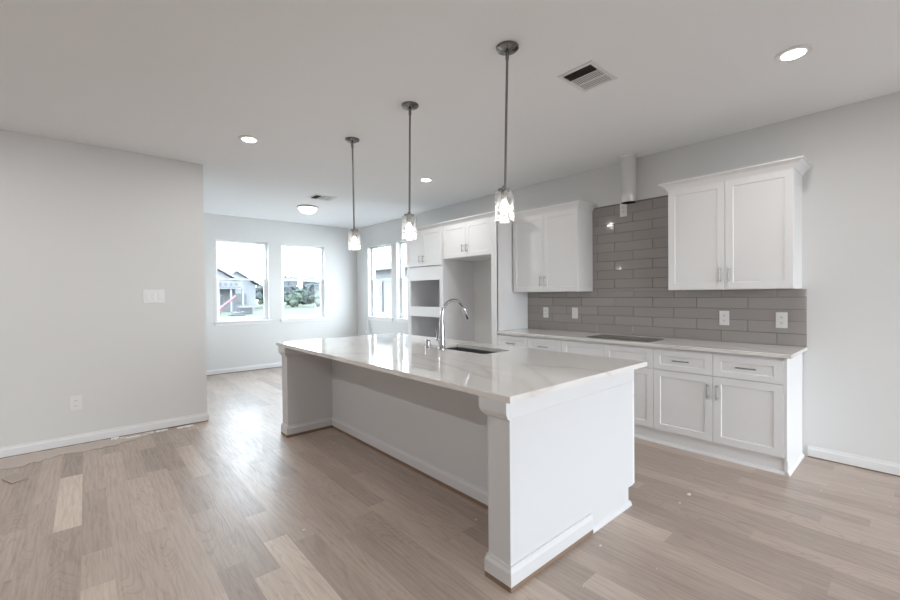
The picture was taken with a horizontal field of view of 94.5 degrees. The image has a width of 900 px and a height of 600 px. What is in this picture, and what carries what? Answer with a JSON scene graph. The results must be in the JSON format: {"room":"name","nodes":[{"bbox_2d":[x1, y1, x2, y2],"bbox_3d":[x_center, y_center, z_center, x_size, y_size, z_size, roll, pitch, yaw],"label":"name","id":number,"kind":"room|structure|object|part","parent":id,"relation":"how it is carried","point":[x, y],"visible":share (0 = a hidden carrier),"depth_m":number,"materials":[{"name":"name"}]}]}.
{"room":"kitchen","nodes":[
{"label":"kitchen","id":0,"kind":"room"},
{"bbox_2d":[0,129,206,447],"bbox_3d":[-5.485,-0.019,4.283,4.597,2.888,3.173,-1,1,-41],"label":"wall","id":1,"kind":"structure","parent":0,"point":[85,229],"depth_m":4.00,"materials":[{"name":"white paint"}]},
{"bbox_2d":[70,395,81,410],"bbox_3d":[-3.511,0.969,3.903,0.085,0.137,0.009,-1,1,-41],"label":"wall outlet","id":2,"kind":"object","parent":1,"relation":"attached to","point":[75,401],"visible":1,"depth_m":3.90,"materials":[{"name":"white plastic"}]},
{"bbox_2d":[0,362,281,458],"bbox_3d":[-4.093,1.299,5.393,8.113,0.095,3.028,-1,1,-41],"label":"baseboard","id":3,"kind":"structure","parent":1,"relation":"attached to","point":[21,449],"depth_m":4.11,"materials":[{"name":"white paint"}]},
{"bbox_2d":[143,290,164,302],"bbox_3d":[-3.058,-0.036,4.295,0.183,0.137,0.009,-1,1,-41],"label":"wall switch","id":4,"kind":"object","parent":1,"relation":"attached to","point":[149,296],"visible":1,"depth_m":4.29,"materials":[{"name":"white plastic"}]},
{"bbox_2d":[204,213,357,369],"bbox_3d":[-3.368,-0.090,8.142,3.676,2.888,0.160,-1,1,-41],"label":"wall","id":5,"kind":"structure","parent":0,"point":[255,344],"depth_m":8.02,"materials":[{"name":"white paint"}]},
{"bbox_2d":[214,240,271,325],"bbox_3d":[-3.842,-0.314,7.703,0.985,1.545,0.183,-1,1,-41],"label":"window","id":6,"kind":"structure","parent":5,"relation":"in","point":[264,319],"depth_m":7.73,"materials":[{"name":"white plastic"}]},
{"bbox_3d":[-3.873,-0.381,7.736,0.825,0.040,0.053,-1,1,-41],"label":"meeting rail","id":7,"kind":"part","parent":6,"relation":"part of","materials":[{"name":"white plastic"}]},
{"bbox_3d":[-3.866,-0.016,7.737,0.825,0.729,0.028,-1,1,-41],"label":"sash","id":8,"kind":"part","parent":6,"relation":"part of","materials":[{"name":"white plastic"}]},
{"bbox_3d":[-3.813,0.393,7.687,0.985,0.026,0.116,-1,1,-41],"label":"sill","id":9,"kind":"part","parent":6,"relation":"part of","materials":[{"name":"white paint"}]},
{"bbox_2d":[280,244,327,322],"bbox_3d":[-2.987,-0.332,8.453,0.980,1.545,0.183,-1,1,-41],"label":"window","id":10,"kind":"structure","parent":5,"relation":"in","point":[310,317],"depth_m":8.52,"materials":[{"name":"white plastic"}]},
{"bbox_3d":[-3.017,-0.399,8.486,0.820,0.040,0.053,-1,1,-41],"label":"meeting rail","id":11,"kind":"part","parent":10,"relation":"part of","materials":[{"name":"white plastic"}]},
{"bbox_3d":[-3.011,-0.034,8.487,0.820,0.729,0.028,-1,1,-41],"label":"sash","id":12,"kind":"part","parent":10,"relation":"part of","materials":[{"name":"white plastic"}]},
{"bbox_3d":[-2.958,0.375,8.437,0.980,0.026,0.116,-1,1,-41],"label":"sill","id":13,"kind":"part","parent":10,"relation":"part of","materials":[{"name":"white paint"}]},
{"bbox_2d":[0,0,899,228],"bbox_3d":[-1.010,-1.523,1.808,8.513,0.100,12.863,-1,1,-41],"label":"ceiling","id":14,"kind":"structure","parent":0,"point":[181,80],"depth_m":2.85,"materials":[{"name":"white paint"}]},
{"bbox_2d":[238,135,259,142],"bbox_3d":[-1.862,-1.485,3.853,0.184,0.012,0.184,-1,1,-41],"label":"recessed light","id":15,"kind":"object","parent":14,"relation":"in","point":[245,138],"visible":1,"depth_m":3.83,"materials":[{"name":"white plastic"}]},
{"bbox_2d":[297,205,317,213],"bbox_3d":[-2.330,-1.470,6.807,0.336,0.113,0.336,-1,1,-41],"label":"dome light","id":16,"kind":"object","parent":14,"relation":"attached to","point":[306,209],"visible":1,"depth_m":6.71,"materials":[{"name":"white glass"}]},
{"bbox_2d":[308,194,336,200],"bbox_3d":[-1.896,-1.516,6.170,0.330,0.017,0.270,-1,1,-41],"label":"ceiling vent","id":17,"kind":"object","parent":14,"relation":"in","point":[315,196],"visible":1,"depth_m":6.15,"materials":[{"name":"white metal"}]},
{"bbox_2d":[345,137,360,250],"bbox_3d":[-0.908,-0.985,3.893,0.132,1.033,0.132,-1,1,-41],"label":"pendant light","id":18,"kind":"object","parent":14,"relation":"hanging from","point":[352,140],"visible":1,"depth_m":3.89,"materials":[{"name":"silver metal"}]},
{"bbox_3d":[-0.908,-1.068,3.893,0.026,0.818,0.022,-1,1,-41],"label":"rod","id":19,"kind":"part","parent":18,"relation":"part of","materials":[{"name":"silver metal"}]},
{"bbox_2d":[350,228,357,244],"bbox_3d":[-0.897,-0.597,3.905,0.076,0.163,0.076,-1,1,-41],"label":"shade","id":20,"kind":"object","parent":18,"relation":"attached to","point":[354,241],"depth_m":3.89,"materials":[{"name":"white"}]},
{"bbox_2d":[401,101,418,236],"bbox_3d":[-0.306,-0.982,3.198,0.142,1.033,0.132,-1,1,-41],"label":"pendant light","id":21,"kind":"object","parent":14,"relation":"hanging from","point":[410,106],"visible":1,"depth_m":3.19,"materials":[{"name":"silver metal"}]},
{"bbox_2d":[404,212,413,232],"bbox_3d":[-0.314,-0.594,3.193,0.076,0.163,0.076,-1,1,-41],"label":"shade","id":22,"kind":"object","parent":21,"relation":"attached to","point":[409,229],"depth_m":3.17,"materials":[{"name":"white"}]},
{"bbox_3d":[-0.308,-1.064,3.196,0.034,0.818,0.022,-1,1,-41],"label":"rod","id":23,"kind":"part","parent":21,"relation":"part of","materials":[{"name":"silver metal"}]},
{"bbox_2d":[419,178,432,181],"bbox_3d":[-0.304,-1.518,5.264,0.184,0.012,0.184,-1,1,-41],"label":"recessed light","id":24,"kind":"object","parent":14,"relation":"in","point":[420,179],"visible":1,"depth_m":5.24,"materials":[{"name":"white plastic"}]},
{"bbox_2d":[496,40,518,220],"bbox_3d":[0.334,-0.978,2.455,0.158,1.033,0.132,-1,1,-41],"label":"pendant light","id":25,"kind":"object","parent":14,"relation":"hanging from","point":[505,48],"visible":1,"depth_m":2.44,"materials":[{"name":"silver metal"}]},
{"bbox_2d":[498,185,510,213],"bbox_3d":[0.320,-0.590,2.446,0.076,0.163,0.076,-1,1,-41],"label":"shade","id":26,"kind":"object","parent":25,"relation":"attached to","point":[504,208],"depth_m":2.43,"materials":[{"name":"white"}]},
{"bbox_3d":[0.333,-1.060,2.454,0.047,0.818,0.022,-1,1,-41],"label":"rod","id":27,"kind":"part","parent":25,"relation":"part of","materials":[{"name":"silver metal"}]},
{"bbox_2d":[558,60,617,91],"bbox_3d":[0.928,-1.498,2.804,0.330,0.017,0.255,-1,1,-41],"label":"ceiling vent","id":28,"kind":"object","parent":14,"relation":"in","point":[590,75],"visible":1,"depth_m":2.79,"materials":[{"name":"white metal"}]},
{"bbox_2d":[620,152,637,203],"bbox_3d":[1.895,-1.283,4.407,0.172,0.502,0.172,-1,1,-41],"label":"vent duct","id":29,"kind":"object","parent":14,"relation":"hanging from","point":[628,160],"visible":1,"depth_m":4.34,"materials":[{"name":"silver metal"}]},
{"bbox_2d":[774,44,812,62],"bbox_3d":[2.104,-1.505,2.548,0.184,0.012,0.184,-1,1,-41],"label":"recessed light","id":30,"kind":"object","parent":14,"relation":"in","point":[799,51],"visible":1,"depth_m":2.53,"materials":[{"name":"white plastic"}]},
{"bbox_2d":[0,367,899,599],"bbox_3d":[-0.983,1.364,1.847,8.113,0.001,12.463,-1,1,-41],"label":"floor","id":31,"kind":"structure","parent":0,"point":[219,507],"depth_m":2.47,"materials":[{"name":"brown wood"}]},
{"bbox_2d":[2,473,27,483],"bbox_3d":[-3.345,1.365,3.185,0.230,0.006,0.098,0,1,25],"label":"flap","id":32,"kind":"object","parent":31,"relation":"on","point":[13,478],"visible":1,"depth_m":3.17,"materials":[{"name":"beige paper"}]},
{"bbox_2d":[0,431,153,469],"bbox_3d":[-3.839,1.363,3.349,2.403,0.015,0.373,-1,1,-41],"label":"paper","id":33,"kind":"object","parent":31,"relation":"on","point":[19,460],"visible":1,"depth_m":3.72,"materials":[{"name":"beige paper"}]},
{"bbox_2d":[120,432,153,438],"bbox_3d":[-3.114,1.351,4.142,0.265,0.006,0.080,-1,1,-41],"label":"paper scrap","id":34,"kind":"object","parent":33,"relation":"on","point":[147,432],"visible":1,"depth_m":4.11,"materials":[{"name":"white paper"}]},
{"bbox_2d":[177,424,193,428],"bbox_3d":[-2.807,1.344,4.411,0.150,0.006,0.060,-1,1,-41],"label":"paper scrap","id":35,"kind":"object","parent":31,"relation":"on","point":[192,424],"visible":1,"depth_m":4.41,"materials":[{"name":"white paper"}]},
{"bbox_2d":[403,223,473,341],"bbox_3d":[-0.198,0.088,6.562,0.675,2.412,0.941,-1,1,-41],"label":"tall cabinet","id":36,"kind":"object","parent":31,"relation":"on","point":[432,280],"visible":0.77,"depth_m":6.33,"materials":[{"name":"white wood"}]},
{"bbox_3d":[-0.559,-0.785,6.512,0.019,0.537,0.409,-1,1,-41],"label":"door","id":37,"kind":"part","parent":36,"relation":"part of","materials":[{"name":"white paint"}]},
{"bbox_3d":[-0.209,-1.087,6.546,0.675,0.060,0.941,-1,1,-41],"label":"crown","id":38,"kind":"part","parent":36,"relation":"part of","materials":[{"name":"white paint"}]},
{"bbox_3d":[-0.383,0.064,6.362,0.022,2.250,0.878,-1,1,-41],"label":"frame","id":39,"kind":"part","parent":36,"relation":"part of","materials":[{"name":"white paint"}]},
{"bbox_3d":[-0.270,-0.784,6.182,0.019,0.537,0.461,-1,1,-41],"label":"door","id":40,"kind":"part","parent":36,"relation":"part of","materials":[{"name":"white paint"}]},
{"bbox_2d":[278,346,633,592],"bbox_3d":[-0.225,0.894,3.458,1.321,0.883,2.999,-1,1,-41],"label":"kitchen island","id":41,"kind":"object","parent":31,"relation":"on","point":[550,470],"visible":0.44,"depth_m":2.54,"materials":[{"name":"white paint"}]},
{"bbox_3d":[-1.176,0.494,4.488,1.260,0.091,0.176,-1,1,-41],"label":"capital trim","id":42,"kind":"part","parent":41,"relation":"part of","materials":[{"name":"white paint"}]},
{"bbox_3d":[-0.437,1.270,3.275,0.720,0.088,2.998,-1,1,-41],"label":"baseboard","id":43,"kind":"part","parent":41,"relation":"part of","materials":[{"name":"white paint"}]},
{"bbox_2d":[276,333,646,402],"bbox_3d":[-0.209,0.436,3.496,1.410,0.030,3.065,-1,1,-41],"label":"island countertop","id":44,"kind":"structure","parent":41,"relation":"on","point":[511,374],"depth_m":2.80,"materials":[{"name":"white stone"}]},
{"bbox_2d":[425,339,430,347],"bbox_3d":[-0.195,0.382,3.664,0.054,0.073,0.054,-1,1,-41],"label":"soap dispenser","id":45,"kind":"object","parent":44,"relation":"on","point":[427,341],"visible":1,"depth_m":3.64,"materials":[{"name":"silver metal"}]},
{"bbox_2d":[435,299,469,349],"bbox_3d":[0.026,0.203,3.631,0.357,0.429,0.108,-1,1,-41],"label":"faucet","id":46,"kind":"object","parent":44,"relation":"on","point":[441,340],"visible":1,"depth_m":3.51,"materials":[{"name":"silver metal"}]},
{"bbox_3d":[0.025,0.084,3.600,0.286,0.190,0.030,-1,1,-41],"label":"spout","id":47,"kind":"part","parent":46,"relation":"part of","materials":[{"name":"silver metal"}]},
{"bbox_2d":[445,347,495,353],"bbox_3d":[0.169,0.549,3.575,0.332,0.203,0.672,-1,1,-41],"label":"sink","id":48,"kind":"object","parent":44,"relation":"in","point":[452,348],"visible":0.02,"depth_m":3.79,"materials":[{"name":"silver metal"}]},
{"bbox_3d":[0.672,0.504,2.379,1.260,0.091,0.176,-1,1,-41],"label":"capital trim","id":49,"kind":"part","parent":41,"relation":"part of","materials":[{"name":"white paint"}]},
{"bbox_3d":[0.997,1.321,2.548,0.475,0.030,0.016,-1,1,-41],"label":"shoe moulding","id":50,"kind":"part","parent":41,"relation":"part of","materials":[{"name":"white paint"}]},
{"bbox_3d":[1.053,0.922,2.930,0.025,0.582,0.484,-1,1,-41],"label":"door","id":51,"kind":"part","parent":41,"relation":"part of","materials":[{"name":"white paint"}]},
{"bbox_2d":[440,210,527,344],"bbox_3d":[0.477,0.092,5.791,0.675,2.412,1.108,-1,1,-41],"label":"tall cabinet","id":52,"kind":"object","parent":31,"relation":"on","point":[489,235],"visible":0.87,"depth_m":5.40,"materials":[{"name":"white paint"}]},
{"bbox_3d":[0.060,-0.821,5.834,0.020,0.460,0.474,-1,1,-41],"label":"door","id":53,"kind":"part","parent":52,"relation":"part of","materials":[{"name":"white paint"}]},
{"bbox_3d":[0.317,-1.081,5.643,0.275,0.060,1.106,-1,1,-41],"label":"crown","id":54,"kind":"part","parent":52,"relation":"part of","materials":[{"name":"white paint"}]},
{"bbox_3d":[0.373,-0.819,5.477,0.020,0.460,0.468,-1,1,-41],"label":"door","id":55,"kind":"part","parent":52,"relation":"part of","materials":[{"name":"white paint"}]},
{"bbox_3d":[0.793,0.119,5.474,0.619,2.360,0.094,-1,1,-41],"label":"panel","id":56,"kind":"part","parent":52,"relation":"part of","materials":[{"name":"white paint"}]},
{"bbox_2d":[497,334,527,347],"bbox_3d":[0.973,0.860,5.258,0.651,0.882,0.471,-1,1,-41],"label":"base cabinet","id":57,"kind":"object","parent":31,"relation":"on","point":[503,339],"visible":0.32,"depth_m":5.05,"materials":[{"name":"white paint"}]},
{"bbox_2d":[527,336,562,351],"bbox_3d":[1.283,0.861,4.904,0.651,0.882,0.471,-1,1,-41],"label":"base cabinet","id":58,"kind":"object","parent":31,"relation":"on","point":[551,344],"visible":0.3,"depth_m":4.70,"materials":[{"name":"white paint"}]},
{"bbox_2d":[562,339,654,441],"bbox_3d":[1.759,0.864,4.362,0.651,0.882,0.971,-1,1,-41],"label":"base cabinet","id":59,"kind":"object","parent":31,"relation":"on","point":[644,376],"visible":0.22,"depth_m":3.92,"materials":[{"name":"white paint"}]},
{"bbox_3d":[1.709,0.903,3.994,0.020,0.545,0.479,-1,1,-41],"label":"door","id":60,"kind":"part","parent":59,"relation":"part of","materials":[{"name":"white paint"}]},
{"bbox_2d":[653,347,804,476],"bbox_3d":[2.401,0.868,3.629,0.651,0.882,0.978,-1,1,-41],"label":"base cabinet","id":61,"kind":"object","parent":31,"relation":"on","point":[746,410],"visible":0.96,"depth_m":3.37,"materials":[{"name":"white paint"}]},
{"bbox_2d":[496,328,807,358],"bbox_3d":[1.778,0.406,4.341,0.640,0.030,2.906,-1,1,-41],"label":"countertop","id":62,"kind":"structure","parent":61,"relation":"on","point":[765,350],"depth_m":3.77,"materials":[{"name":"white stone"}]},
{"bbox_2d":[586,334,662,341],"bbox_3d":[1.781,0.388,4.263,0.315,0.007,0.660,-1,1,-41],"label":"cooktop","id":63,"kind":"object","parent":62,"relation":"in","point":[631,338],"visible":0.99,"depth_m":4.21,"materials":[{"name":"grey glass"}]},
{"bbox_3d":[1.781,0.389,4.263,0.299,0.006,0.644,-1,1,-41],"label":"glass","id":64,"kind":"part","parent":63,"relation":"part of","materials":[{"name":"black glass"}]},
{"bbox_3d":[2.023,0.539,3.627,0.020,0.178,0.476,-1,1,-41],"label":"drawer","id":65,"kind":"part","parent":61,"relation":"part of","materials":[{"name":"white paint"}]},
{"bbox_3d":[2.026,0.905,3.632,0.020,0.545,0.476,-1,1,-41],"label":"door","id":66,"kind":"part","parent":61,"relation":"part of","materials":[{"name":"white paint"}]},
{"bbox_3d":[2.334,0.541,3.272,0.020,0.178,0.461,-1,1,-41],"label":"drawer","id":67,"kind":"part","parent":61,"relation":"part of","materials":[{"name":"white paint"}]},
{"bbox_3d":[2.338,0.906,3.277,0.020,0.545,0.461,-1,1,-41],"label":"door","id":68,"kind":"part","parent":61,"relation":"part of","materials":[{"name":"white paint"}]},
{"bbox_3d":[2.728,0.869,3.286,0.612,0.882,0.032,-1,1,-41],"label":"panel","id":69,"kind":"part","parent":61,"relation":"part of","materials":[{"name":"white paint"}]},
{"bbox_2d":[356,91,899,463],"bbox_3d":[2.163,-0.095,4.490,0.171,2.888,12.623,-1,1,-41],"label":"wall","id":70,"kind":"structure","parent":0,"point":[851,190],"depth_m":3.49,"materials":[{"name":"white paint"}]},
{"bbox_2d":[366,244,392,321],"bbox_3d":[-1.393,-0.348,8.525,0.183,1.545,0.980,-1,1,-41],"label":"window","id":71,"kind":"structure","parent":70,"relation":"in","point":[375,316],"depth_m":8.81,"materials":[{"name":"white plastic"}]},
{"bbox_3d":[-1.412,0.359,8.512,0.116,0.026,0.980,-1,1,-41],"label":"sill","id":72,"kind":"part","parent":71,"relation":"part of","materials":[{"name":"white paint"}]},
{"bbox_3d":[-1.360,-0.415,8.553,0.053,0.040,0.820,-1,1,-41],"label":"meeting rail","id":73,"kind":"part","parent":71,"relation":"part of","materials":[{"name":"white plastic"}]},
{"bbox_3d":[-1.360,-0.051,8.555,0.028,0.729,0.820,-1,1,-41],"label":"sash","id":74,"kind":"part","parent":71,"relation":"part of","materials":[{"name":"white plastic"}]},
{"bbox_2d":[395,241,407,322],"bbox_3d":[-0.678,-0.344,7.709,0.183,1.545,1.000,-1,1,-41],"label":"window","id":75,"kind":"structure","parent":70,"relation":"in","point":[404,318],"depth_m":8.04,"materials":[{"name":"white plastic"}]},
{"bbox_3d":[-0.636,-0.382,7.745,0.070,1.470,0.910,-1,1,-41],"label":"frame","id":76,"kind":"part","parent":75,"relation":"part of","materials":[{"name":"white plastic"}]},
{"bbox_3d":[-0.645,-0.047,7.739,0.028,0.729,0.840,-1,1,-41],"label":"sash","id":77,"kind":"part","parent":75,"relation":"part of","materials":[{"name":"white plastic"}]},
{"bbox_2d":[543,307,548,317],"bbox_3d":[1.246,0.162,5.409,0.009,0.135,0.080,-1,1,-41],"label":"wall outlet","id":78,"kind":"object","parent":70,"relation":"attached to","point":[545,309],"visible":1,"depth_m":5.41,"materials":[{"name":"white plastic"}]},
{"bbox_2d":[510,200,597,291],"bbox_3d":[1.250,-0.607,5.111,0.388,1.011,1.010,-1,1,-41],"label":"upper cabinet","id":79,"kind":"object","parent":70,"relation":"attached to","point":[553,244],"visible":0.99,"depth_m":4.92,"materials":[{"name":"white paint"}]},
{"bbox_3d":[0.982,-0.573,5.233,0.020,0.943,0.468,-1,1,-41],"label":"door","id":80,"kind":"part","parent":79,"relation":"part of","materials":[{"name":"white paint"}]},
{"bbox_3d":[1.246,-1.076,5.104,0.388,0.073,1.010,-1,1,-41],"label":"crown","id":81,"kind":"part","parent":79,"relation":"part of","materials":[{"name":"white paint"}]},
{"bbox_3d":[1.293,-0.571,4.878,0.020,0.943,0.468,-1,1,-41],"label":"door","id":82,"kind":"part","parent":79,"relation":"part of","materials":[{"name":"white paint"}]},
{"bbox_2d":[572,307,577,318],"bbox_3d":[1.528,0.159,5.087,0.009,0.135,0.080,-1,1,-41],"label":"wall switch","id":83,"kind":"object","parent":70,"relation":"attached to","point":[574,310],"visible":1,"depth_m":5.08,"materials":[{"name":"white plastic"}]},
{"bbox_2d":[620,204,626,216],"bbox_3d":[1.922,-1.000,4.610,0.009,0.150,0.080,-1,1,-41],"label":"wall outlet","id":84,"kind":"object","parent":70,"relation":"attached to","point":[623,207],"visible":0.98,"depth_m":4.61,"materials":[{"name":"white plastic"}]},
{"bbox_2d":[719,311,728,324],"bbox_3d":[2.571,0.168,3.898,0.009,0.135,0.080,-1,1,-41],"label":"wall outlet","id":85,"kind":"object","parent":70,"relation":"attached to","point":[723,315],"visible":1,"depth_m":3.90,"materials":[{"name":"white plastic"}]},
{"bbox_2d":[658,155,812,289],"bbox_3d":[2.487,-0.600,3.700,0.388,1.011,1.070,-1,1,-41],"label":"upper cabinet","id":86,"kind":"object","parent":70,"relation":"attached to","point":[739,228],"visible":1,"depth_m":3.54,"materials":[{"name":"white paint"}]},
{"bbox_3d":[2.241,-0.566,3.796,0.020,0.943,0.465,-1,1,-41],"label":"door","id":87,"kind":"part","parent":86,"relation":"part of","materials":[{"name":"white paint"}]},
{"bbox_3d":[2.482,-1.069,3.693,0.388,0.073,1.070,-1,1,-41],"label":"crown","id":88,"kind":"part","parent":86,"relation":"part of","materials":[{"name":"white paint"}]},
{"bbox_3d":[2.550,-0.564,3.443,0.020,0.943,0.465,-1,1,-41],"label":"door","id":89,"kind":"part","parent":86,"relation":"part of","materials":[{"name":"white paint"}]},
{"bbox_2d":[776,312,787,327],"bbox_3d":[2.852,0.173,3.577,0.009,0.135,0.080,-1,1,-41],"label":"wall outlet","id":90,"kind":"object","parent":70,"relation":"attached to","point":[781,317],"visible":1,"depth_m":3.57,"materials":[{"name":"white plastic"}]},
{"bbox_2d":[808,445,899,476],"bbox_3d":[4.575,1.266,1.646,0.015,0.094,4.835,-1,1,-41],"label":"baseboard","id":91,"kind":"structure","parent":70,"relation":"attached to","point":[877,465],"depth_m":3.25,"materials":[{"name":"white paint"}]},
{"label":"outside","id":92,"kind":"structure","parent":0,"visible":0},
{"bbox_3d":[-3.278,1.809,3.784,60.000,0.204,50.000,-1,1,-41],"label":"dirt","id":93,"kind":"object","parent":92,"visible":0},
{"bbox_2d":[375,244,407,314],"bbox_3d":[2.399,-1.320,17.123,8.780,5.600,9.600,-1,1,-41],"label":"house","id":94,"kind":"structure","parent":93,"relation":"on","point":[383,290],"depth_m":17.11,"materials":[{"name":"grey"}]},
{"bbox_3d":[-3.000,-0.383,17.422,0.025,0.440,0.260,-1,1,-41],"label":"pane","id":95,"kind":"part","parent":94,"relation":"part of","materials":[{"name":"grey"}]},
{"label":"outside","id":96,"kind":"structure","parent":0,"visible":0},
{"bbox_2d":[220,301,319,317],"bbox_3d":[-44.569,1.279,73.640,150.000,0.200,150.500,-1,1,-41],"label":"lawn","id":97,"kind":"structure","parent":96,"point":[306,309],"depth_m":48.06,"materials":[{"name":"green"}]},
{"bbox_2d":[220,295,236,311],"bbox_3d":[-21.757,0.483,39.363,2.950,1.865,1.320,-1,1,-41],"label":"boom lift","id":98,"kind":"object","parent":97,"relation":"on","point":[235,296],"visible":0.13,"depth_m":39.77,"materials":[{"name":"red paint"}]},
{"bbox_2d":[217,266,244,311],"bbox_3d":[-30.684,-1.974,48.693,9.900,6.700,9.300,-1,1,-41],"label":"house","id":99,"kind":"structure","parent":97,"relation":"on","point":[227,288],"depth_m":48.46,"materials":[{"name":"grey brick"}]},
{"bbox_3d":[-25.100,0.037,47.681,0.200,2.600,0.200,-1,1,-41],"label":"porch post","id":100,"kind":"part","parent":99,"relation":"part of","materials":[{"name":"grey wood"}]},
{"bbox_3d":[-24.160,0.017,48.504,0.200,2.600,0.200,-1,1,-41],"label":"porch post","id":101,"kind":"part","parent":99,"relation":"part of","materials":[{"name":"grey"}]},
{"bbox_2d":[229,311,244,315],"bbox_3d":[-19.322,1.230,37.725,1.229,0.357,1.000,-1,1,-41],"label":"pile","id":102,"kind":"object","parent":97,"relation":"on","point":[235,313],"visible":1,"depth_m":37.46,"materials":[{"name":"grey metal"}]},
{"bbox_2d":[227,270,259,308],"bbox_3d":[-32.519,-1.463,60.585,6.000,5.400,11.000,-1,1,-41],"label":"house","id":103,"kind":"structure","parent":97,"relation":"on","point":[250,286],"depth_m":57.62,"materials":[{"name":"grey"}]},
{"bbox_3d":[-29.016,-0.148,56.923,2.200,1.500,0.025,-1,1,-41],"label":"pane","id":104,"kind":"part","parent":103,"relation":"part of","materials":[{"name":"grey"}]},
{"bbox_2d":[237,306,253,313],"bbox_3d":[-20.123,0.981,40.811,1.300,0.760,1.300,-1,1,-41],"label":"dumpster","id":105,"kind":"object","parent":97,"relation":"on","point":[248,309],"visible":0.89,"depth_m":40.45,"materials":[{"name":"grey metal"}]},
{"bbox_2d":[256,285,263,304],"bbox_3d":[-30.389,-0.735,69.047,3.816,3.697,2.687,-1,1,-41],"label":"tree","id":106,"kind":"object","parent":97,"relation":"on","point":[258,290],"visible":0.08,"depth_m":67.96,"materials":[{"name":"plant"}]},
{"bbox_2d":[258,285,263,304],"bbox_3d":[-27.965,-0.574,63.257,2.319,3.478,1.550,-1,1,-22],"label":"tree","id":107,"kind":"object","parent":97,"relation":"on","point":[261,296],"visible":0.31,"depth_m":62.76,"materials":[{"name":"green plant"}]},
{"bbox_2d":[283,275,299,304],"bbox_3d":[-31.015,-1.941,79.266,6.446,5.851,4.360,-1,1,-41],"label":"house","id":108,"kind":"structure","parent":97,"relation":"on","point":[289,286],"depth_m":78.64,"materials":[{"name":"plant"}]},
{"bbox_2d":[284,292,301,306],"bbox_3d":[-23.766,-0.064,62.791,2.434,2.398,2.338,0,1,6],"label":"tree","id":109,"kind":"object","parent":97,"relation":"on","point":[292,299],"visible":0.99,"depth_m":62.35,"materials":[{"name":"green plant"}]},
{"bbox_2d":[291,289,307,306],"bbox_3d":[-24.352,-0.400,66.549,3.251,2.978,2.275,-1,1,-41],"label":"tree","id":110,"kind":"object","parent":97,"relation":"on","point":[302,292],"visible":0.4,"depth_m":66.36,"materials":[{"name":"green plant"}]},
{"bbox_2d":[301,276,319,303],"bbox_3d":[-29.596,-2.046,88.519,6.272,6.022,4.070,-1,1,-41],"label":"house","id":111,"kind":"structure","parent":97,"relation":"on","point":[311,288],"depth_m":87.48,"materials":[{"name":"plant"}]},
{"bbox_2d":[309,290,319,306],"bbox_3d":[-20.197,-0.186,63.642,2.235,2.551,2.328,0,1,17],"label":"tree","id":112,"kind":"object","parent":97,"relation":"on","point":[316,297],"visible":0.53,"depth_m":62.79,"materials":[{"name":"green plant"}]}
]}

